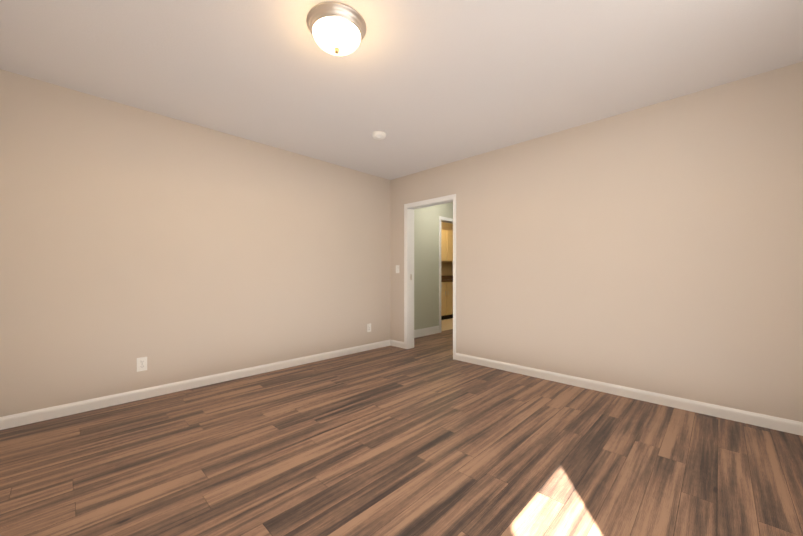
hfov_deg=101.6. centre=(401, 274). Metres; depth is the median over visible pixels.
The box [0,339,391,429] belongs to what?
baseboard
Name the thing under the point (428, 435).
floor
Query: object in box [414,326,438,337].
baseboard
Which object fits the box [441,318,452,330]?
floor
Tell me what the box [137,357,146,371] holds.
electrical outlet
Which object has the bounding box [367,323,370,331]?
electrical outlet
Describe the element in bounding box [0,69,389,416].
wall
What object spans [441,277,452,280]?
countertop
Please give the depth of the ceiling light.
1.75 m
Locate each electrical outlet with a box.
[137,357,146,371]
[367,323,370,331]
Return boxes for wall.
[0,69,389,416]
[390,62,802,421]
[414,202,452,329]
[441,222,452,275]
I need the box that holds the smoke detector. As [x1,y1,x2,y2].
[372,131,385,139]
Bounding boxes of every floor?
[0,329,802,535]
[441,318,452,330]
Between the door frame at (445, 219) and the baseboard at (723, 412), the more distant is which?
the door frame at (445, 219)
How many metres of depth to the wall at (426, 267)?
5.64 m
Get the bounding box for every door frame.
[404,194,455,359]
[439,216,452,332]
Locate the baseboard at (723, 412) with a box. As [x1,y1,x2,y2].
[456,353,802,435]
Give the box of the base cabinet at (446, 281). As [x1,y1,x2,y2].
[441,281,452,319]
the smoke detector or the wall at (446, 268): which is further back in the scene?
the wall at (446, 268)
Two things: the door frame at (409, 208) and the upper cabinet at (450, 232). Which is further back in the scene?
the upper cabinet at (450, 232)
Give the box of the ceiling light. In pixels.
[306,2,365,55]
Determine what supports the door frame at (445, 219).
attached to the wall at (426, 267)
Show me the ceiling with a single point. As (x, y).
(423, 85)
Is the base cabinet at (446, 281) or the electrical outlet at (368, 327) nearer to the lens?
the electrical outlet at (368, 327)
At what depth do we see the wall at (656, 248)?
2.70 m
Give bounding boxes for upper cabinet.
[441,229,448,260]
[449,231,452,260]
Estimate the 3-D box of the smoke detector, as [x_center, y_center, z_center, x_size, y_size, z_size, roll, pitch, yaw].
[-0.223,-1.370,3.247,0.144,0.042,0.144,0,0,44]
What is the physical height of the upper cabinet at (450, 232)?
0.770 m
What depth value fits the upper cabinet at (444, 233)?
7.95 m
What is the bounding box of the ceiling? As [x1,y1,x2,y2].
[0,0,802,179]

